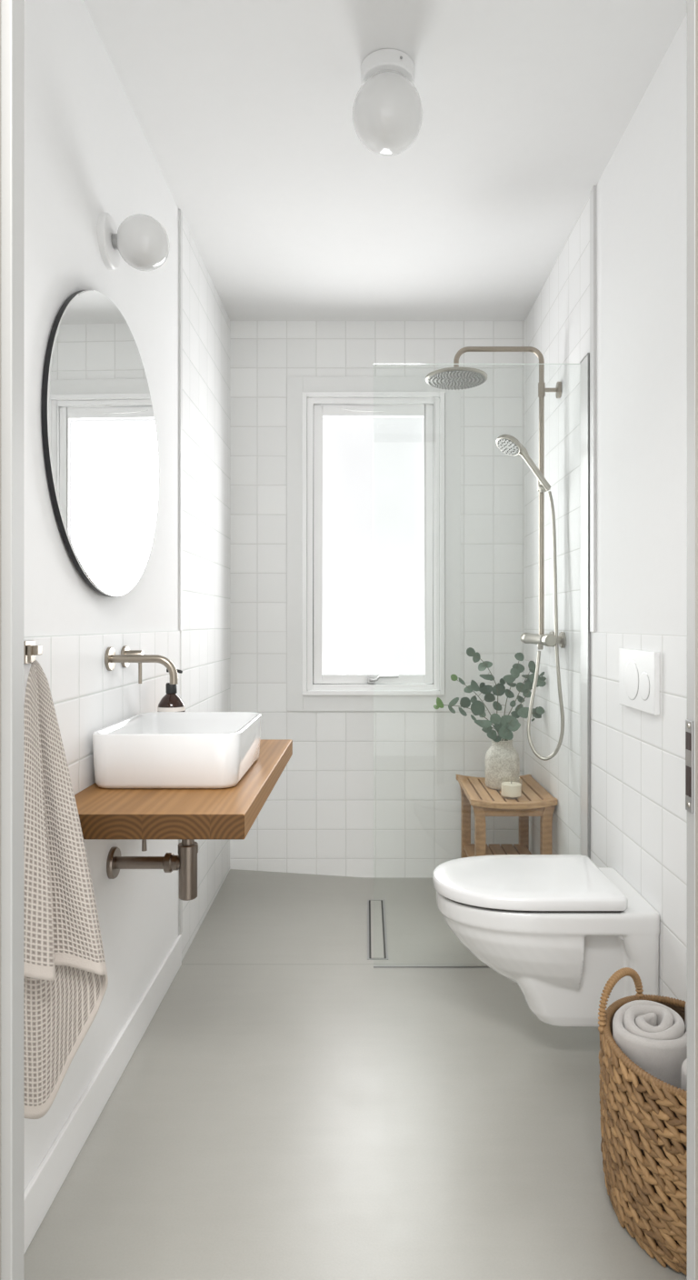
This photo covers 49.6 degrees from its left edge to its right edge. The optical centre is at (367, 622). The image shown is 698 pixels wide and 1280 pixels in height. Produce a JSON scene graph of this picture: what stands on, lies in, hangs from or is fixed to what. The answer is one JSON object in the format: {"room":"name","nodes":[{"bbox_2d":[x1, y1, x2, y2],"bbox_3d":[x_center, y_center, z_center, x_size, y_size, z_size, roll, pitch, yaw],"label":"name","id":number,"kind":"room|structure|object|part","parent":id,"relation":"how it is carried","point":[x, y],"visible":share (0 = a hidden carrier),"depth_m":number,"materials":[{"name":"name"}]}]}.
{"room":"bathroom","nodes":[
{"label":"bathroom","id":0,"kind":"room"},
{"bbox_2d":[23,0,229,1191],"bbox_3d":[-0.664,-0.114,2.095,0.124,2.548,2.690,0,0,0],"label":"wall","id":1,"kind":"structure","parent":0,"point":[87,154],"depth_m":1.81,"materials":[{"name":"paint"}]},
{"bbox_2d":[23,640,41,663],"bbox_3d":[-0.590,0.052,1.335,0.024,0.040,0.040,0,0,0],"label":"towel hook","id":2,"kind":"object","parent":1,"relation":"attached to","point":[31,650],"visible":0.93,"depth_m":1.32,"materials":[{"name":"silver metal"}]},
{"bbox_3d":[-0.599,0.052,1.335,0.006,0.040,0.040,0,0,0],"label":"plate","id":3,"kind":"part","parent":2,"relation":"part of","materials":[{"name":"silver metal"}]},
{"bbox_3d":[-0.588,0.049,1.333,0.019,0.017,0.020,0,0,0],"label":"arm","id":4,"kind":"part","parent":2,"relation":"part of","materials":[{"name":"silver metal"}]},
{"bbox_2d":[23,660,108,1119],"bbox_3d":[-0.531,0.456,1.287,0.163,0.782,0.099,0,0,-14],"label":"waffle towel","id":5,"kind":"object","parent":2,"relation":"hanging from","point":[65,979],"visible":0.91,"depth_m":1.30,"materials":[{"name":"fabric"}]},
{"bbox_2d":[41,290,158,596],"bbox_3d":[-0.589,-0.397,1.735,0.016,0.674,0.674,0,0,1],"label":"round mirror","id":6,"kind":"object","parent":1,"relation":"attached to","point":[99,434],"visible":1,"depth_m":1.64,"materials":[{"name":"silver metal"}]},
{"bbox_2d":[23,934,181,1254],"bbox_3d":[-0.601,1.051,1.657,0.010,0.098,1.543,0,0,0],"label":"baseboard","id":7,"kind":"structure","parent":1,"relation":"attached to","point":[43,1188],"depth_m":1.63,"materials":[{"name":"paint"}]},
{"bbox_2d":[97,212,169,270],"bbox_3d":[-0.533,-0.882,1.751,0.146,0.122,0.119,0,0,0],"label":"wall lamp","id":8,"kind":"object","parent":1,"relation":"attached to","point":[141,240],"visible":1,"depth_m":1.71,"materials":[{"name":"white glass"}]},
{"bbox_3d":[-0.597,-0.884,1.751,0.018,0.118,0.118,0,0,0],"label":"wall plate","id":9,"kind":"part","parent":8,"relation":"part of","materials":[{"name":"white plastic"}]},
{"bbox_2d":[104,645,178,684],"bbox_3d":[-0.522,0.103,1.812,0.160,0.095,0.165,0,0,0],"label":"faucet","id":10,"kind":"object","parent":1,"relation":"attached to","point":[127,655],"visible":1,"depth_m":1.75,"materials":[{"name":"silver metal"}]},
{"bbox_3d":[-0.577,0.081,1.868,0.042,0.026,0.026,0,0,0],"label":"lever","id":11,"kind":"part","parent":10,"relation":"part of","materials":[{"name":"silver metal"}]},
{"bbox_2d":[141,839,147,851],"bbox_3d":[-0.569,0.493,1.950,0.075,0.192,0.048,0,0,0],"label":"angle valve","id":12,"kind":"object","parent":1,"relation":"attached to","point":[144,841],"visible":0.06,"depth_m":1.95,"materials":[{"name":"silver metal"}]},
{"bbox_2d":[106,839,198,900],"bbox_3d":[-0.504,0.526,1.789,0.205,0.252,0.073,0,0,0],"label":"trap","id":13,"kind":"object","parent":1,"relation":"attached to","point":[185,862],"visible":0.94,"depth_m":1.77,"materials":[{"name":"silver metal"}]},
{"bbox_2d":[178,853,197,900],"bbox_3d":[-0.425,0.596,1.789,0.044,0.113,0.044,0,0,0],"label":"cup","id":14,"kind":"object","parent":13,"relation":"on","point":[187,863],"depth_m":1.77,"materials":[{"name":"silver metal"}]},
{"bbox_2d":[178,209,182,934],"bbox_3d":[-0.603,-0.163,2.435,0.007,2.330,0.024,0,0,0],"label":"trim","id":15,"kind":"structure","parent":1,"relation":"attached to","point":[180,214],"depth_m":2.42,"materials":[{"name":"metal"}]},
{"bbox_2d":[74,739,292,839],"bbox_3d":[-0.414,0.377,1.837,0.376,0.047,0.895,0,0,0],"label":"countertop","id":16,"kind":"structure","parent":1,"relation":"attached to","point":[229,813],"depth_m":1.45,"materials":[{"name":"brown wood"}]},
{"bbox_2d":[157,668,185,711],"bbox_3d":[-0.531,0.238,2.045,0.073,0.229,0.073,0,0,0],"label":"soap bottle","id":17,"kind":"object","parent":16,"relation":"on","point":[171,702],"visible":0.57,"depth_m":2.03,"materials":[{"name":"brown glass"}]},
{"bbox_2d":[92,711,261,788],"bbox_3d":[-0.431,0.293,1.783,0.318,0.118,0.398,0,0,0],"label":"basin","id":18,"kind":"object","parent":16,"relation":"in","point":[153,749],"visible":1,"depth_m":1.59,"materials":[{"name":"ceramic"}]},
{"bbox_2d":[23,869,687,1279],"bbox_3d":[0.045,1.103,0.990,1.402,0.041,4.780,0,0,0],"label":"floor","id":19,"kind":"structure","parent":0,"point":[292,1105],"depth_m":1.66,"materials":[{"name":"grey concrete"}]},
{"bbox_2d":[367,900,388,959],"bbox_3d":[0.035,1.112,2.748,0.069,0.026,0.565,0,0,0],"label":"linear drain","id":20,"kind":"object","parent":19,"relation":"on","point":[377,949],"visible":0.95,"depth_m":2.70,"materials":[{"name":"metal"}]},
{"bbox_2d":[456,774,557,858],"bbox_3d":[0.531,0.878,2.955,0.314,0.479,0.460,0,0,0],"label":"stool","id":21,"kind":"object","parent":19,"relation":"on","point":[535,800],"visible":0.68,"depth_m":2.80,"materials":[{"name":"brown wood"}]},
{"bbox_3d":[0.405,0.887,3.153,0.051,0.461,0.036,0,0,0],"label":"leg","id":22,"kind":"part","parent":21,"relation":"part of","materials":[{"name":"brown wood"}]},
{"bbox_3d":[0.405,0.882,2.757,0.051,0.452,0.036,0,0,0],"label":"leg","id":23,"kind":"part","parent":21,"relation":"part of","materials":[{"name":"brown wood"}]},
{"bbox_2d":[463,843,531,857],"bbox_3d":[0.533,0.943,2.950,0.262,0.035,0.414,0,0,0],"label":"shelf","id":24,"kind":"object","parent":21,"relation":"attached to","point":[492,849],"depth_m":3.09,"materials":[{"name":"brown wood"}]},
{"bbox_2d":[484,738,519,789],"bbox_3d":[0.536,0.558,2.995,0.136,0.190,0.136,0,0,0],"label":"vase","id":25,"kind":"object","parent":21,"relation":"on","point":[502,758],"visible":0.82,"depth_m":2.94,"materials":[{"name":"beige ceramic"}]},
{"bbox_2d":[433,647,546,741],"bbox_3d":[0.486,0.321,2.989,0.432,0.445,0.230,0,0,11],"label":"bunch","id":26,"kind":"object","parent":25,"relation":"in","point":[504,725],"visible":0.92,"depth_m":2.95,"materials":[{"name":"green plant"}]},
{"bbox_3d":[0.531,0.657,2.955,0.314,0.038,0.460,0,0,0],"label":"seat","id":27,"kind":"part","parent":21,"relation":"part of","materials":[{"name":"brown wood"}]},
{"bbox_2d":[500,778,521,799],"bbox_3d":[0.540,0.619,2.825,0.078,0.070,0.078,0,0,0],"label":"candle","id":28,"kind":"object","parent":21,"relation":"on","point":[513,790],"visible":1,"depth_m":2.80,"materials":[{"name":"beige wax"}]},
{"bbox_3d":[0.662,0.887,3.153,0.051,0.461,0.036,0,0,0],"label":"leg","id":29,"kind":"part","parent":21,"relation":"part of","materials":[{"name":"brown wood"}]},
{"bbox_3d":[0.662,0.882,2.757,0.051,0.452,0.036,0,0,0],"label":"leg","id":30,"kind":"part","parent":21,"relation":"part of","materials":[{"name":"brown wood"}]},
{"bbox_2d":[598,967,687,1275],"bbox_3d":[0.563,0.887,1.375,0.278,0.428,0.395,0,0,0],"label":"seagrass basket","id":31,"kind":"object","parent":19,"relation":"on","point":[644,1117],"visible":0.79,"depth_m":1.28,"materials":[{"name":"brown wicker"}]},
{"bbox_3d":[0.491,0.717,1.461,0.020,0.087,0.173,0,0,44],"label":"handle","id":32,"kind":"part","parent":31,"relation":"part of","materials":[{"name":"brown wicker"}]},
{"bbox_2d":[612,1000,687,1088],"bbox_3d":[0.520,0.892,1.384,0.148,0.376,0.182,0,0,0],"label":"rolled towel","id":33,"kind":"object","parent":31,"relation":"in","point":[651,1034],"visible":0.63,"depth_m":1.32,"materials":[{"name":"white fabric"}]},
{"bbox_2d":[680,1058,687,1090],"bbox_3d":[0.562,0.895,1.275,0.069,0.370,0.122,0,0,10],"label":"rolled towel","id":34,"kind":"object","parent":31,"relation":"in","point":[684,1085],"visible":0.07,"depth_m":1.25,"materials":[{"name":"white fabric"}]},
{"bbox_2d":[684,1000,687,1032],"bbox_3d":[0.635,0.890,1.432,0.070,0.380,0.124,0,0,8],"label":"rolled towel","id":35,"kind":"object","parent":31,"relation":"in","point":[686,1000],"visible":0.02,"depth_m":1.42,"materials":[{"name":"white fabric"}]},
{"bbox_2d":[230,320,524,878],"bbox_3d":[0.045,-0.114,3.390,1.542,2.548,0.140,0,0,0],"label":"wall","id":36,"kind":"structure","parent":0,"point":[377,795],"depth_m":3.32,"materials":[{"name":"tile"}]},
{"bbox_2d":[287,376,460,711],"bbox_3d":[0.030,-0.346,3.338,0.764,1.471,0.089,0,0,0],"label":"window","id":37,"kind":"structure","parent":36,"relation":"in","point":[374,463],"depth_m":3.33,"materials":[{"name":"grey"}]},
{"bbox_3d":[0.027,-0.346,3.359,0.468,1.170,0.006,0,0,0],"label":"pane","id":38,"kind":"part","parent":37,"relation":"part of","materials":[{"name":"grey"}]},
{"bbox_3d":[0.027,-0.346,3.352,0.536,1.238,0.052,0,0,0],"label":"sash","id":39,"kind":"part","parent":37,"relation":"part of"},
{"bbox_3d":[0.068,0.247,3.308,0.140,0.035,0.026,0,0,8],"label":"stay handle","id":40,"kind":"part","parent":37,"relation":"part of","materials":[{"name":"metal"}]},
{"bbox_2d":[83,0,687,320],"bbox_3d":[0.045,-1.368,2.095,1.542,0.080,2.690,0,0,0],"label":"ceiling","id":41,"kind":"structure","parent":0,"point":[244,108],"depth_m":2.05,"materials":[{"name":"paint"}]},
{"bbox_2d":[352,49,422,156],"bbox_3d":[0.049,-1.230,1.807,0.169,0.196,0.169,0,0,0],"label":"ceiling light","id":42,"kind":"object","parent":41,"relation":"attached to","point":[387,108],"visible":1,"depth_m":1.75,"materials":[{"name":"white glass"}]},
{"bbox_2d":[524,12,687,1001],"bbox_3d":[0.754,-0.114,2.095,0.124,2.548,2.690,0,0,0],"label":"wall","id":43,"kind":"structure","parent":0,"point":[639,814],"depth_m":2.04,"materials":[{"name":"paint"}]},
{"bbox_2d":[373,352,590,967],"bbox_3d":[0.356,0.132,2.379,0.672,1.936,0.084,0,0,0],"label":"screen","id":44,"kind":"object","parent":43,"relation":"attached to","point":[585,634],"visible":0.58,"depth_m":2.37,"materials":[{"name":"clear glass"}]},
{"bbox_3d":[0.355,0.136,2.415,0.670,1.927,0.008,0,0,0],"label":"glass pane","id":45,"kind":"part","parent":44,"relation":"part of","materials":[{"name":"clear glass"}]},
{"bbox_2d":[425,346,566,649],"bbox_3d":[0.451,-0.446,2.765,0.483,1.084,0.410,0,0,0],"label":"shower column","id":46,"kind":"structure","parent":43,"relation":"attached to","point":[458,377],"depth_m":2.69,"materials":[{"name":"silver metal"}]},
{"bbox_3d":[0.624,0.060,2.943,0.042,0.042,0.054,0,0,0],"label":"control knob","id":47,"kind":"part","parent":46,"relation":"part of","materials":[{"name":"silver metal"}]},
{"bbox_2d":[496,434,564,760],"bbox_3d":[0.566,-0.091,2.645,0.222,1.135,0.123,0,0,0],"label":"shower","id":48,"kind":"object","parent":46,"relation":"attached to","point":[509,445],"visible":0.98,"depth_m":2.63,"materials":[{"name":"silver metal"}]},
{"bbox_3d":[0.579,-0.552,2.658,0.140,0.173,0.040,0,0,0],"label":"handle","id":49,"kind":"part","parent":48,"relation":"part of","materials":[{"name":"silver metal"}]},
{"bbox_2d":[537,643,543,649],"bbox_3d":[0.620,0.086,2.700,0.021,0.020,0.021,0,0,0],"label":"outlet","id":50,"kind":"object","parent":46,"relation":"attached to","point":[540,647],"depth_m":2.69,"materials":[{"name":"silver metal"}]},
{"bbox_3d":[0.624,0.060,2.588,0.042,0.042,0.054,0,0,0],"label":"control knob","id":51,"kind":"part","parent":46,"relation":"part of","materials":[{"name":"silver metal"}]},
{"bbox_2d":[432,854,659,1027],"bbox_3d":[0.431,0.822,1.945,0.522,0.352,0.353,0,0,0],"label":"toilet","id":52,"kind":"object","parent":43,"relation":"attached to","point":[558,927],"visible":0.91,"depth_m":1.82,"materials":[{"name":"ceramic"}]},
{"bbox_3d":[0.394,0.662,1.945,0.447,0.032,0.346,0,0,0],"label":"toilet lid","id":53,"kind":"part","parent":52,"relation":"part of","materials":[{"name":"white plastic"}]},
{"bbox_3d":[0.393,0.681,1.945,0.432,0.005,0.340,0,0,0],"label":"toilet seat","id":54,"kind":"part","parent":52,"relation":"part of","materials":[{"name":"white plastic"}]},
{"bbox_2d":[590,185,596,631],"bbox_3d":[0.692,-0.650,2.311,0.008,1.356,0.038,0,0,0],"label":"trim","id":55,"kind":"structure","parent":43,"relation":"attached to","point":[593,194],"depth_m":2.30,"materials":[{"name":"metal"}]},
{"bbox_2d":[619,648,659,715],"bbox_3d":[0.685,0.144,1.909,0.014,0.150,0.251,0,0,0],"label":"flush plate","id":56,"kind":"object","parent":43,"relation":"attached to","point":[639,670],"visible":1,"depth_m":1.88,"materials":[{"name":"white plastic"}]},
{"bbox_3d":[0.045,-0.114,0.826,1.542,2.548,0.102,0,0,0],"label":"wall","id":57,"kind":"structure","parent":0,"visible":0},
{"bbox_2d":[0,0,697,1279],"bbox_3d":[-0.014,0.030,0.818,0.932,2.140,0.129,0,0,0],"label":"door frame","id":58,"kind":"structure","parent":57,"relation":"in","point":[11,11],"depth_m":0.86,"materials":[{"name":"paint"}]},
{"bbox_3d":[0.374,0.165,0.870,0.006,0.105,0.018,0,0,0],"label":"strike plate","id":59,"kind":"part","parent":58,"relation":"part of","materials":[{"name":"metal"}]}
]}

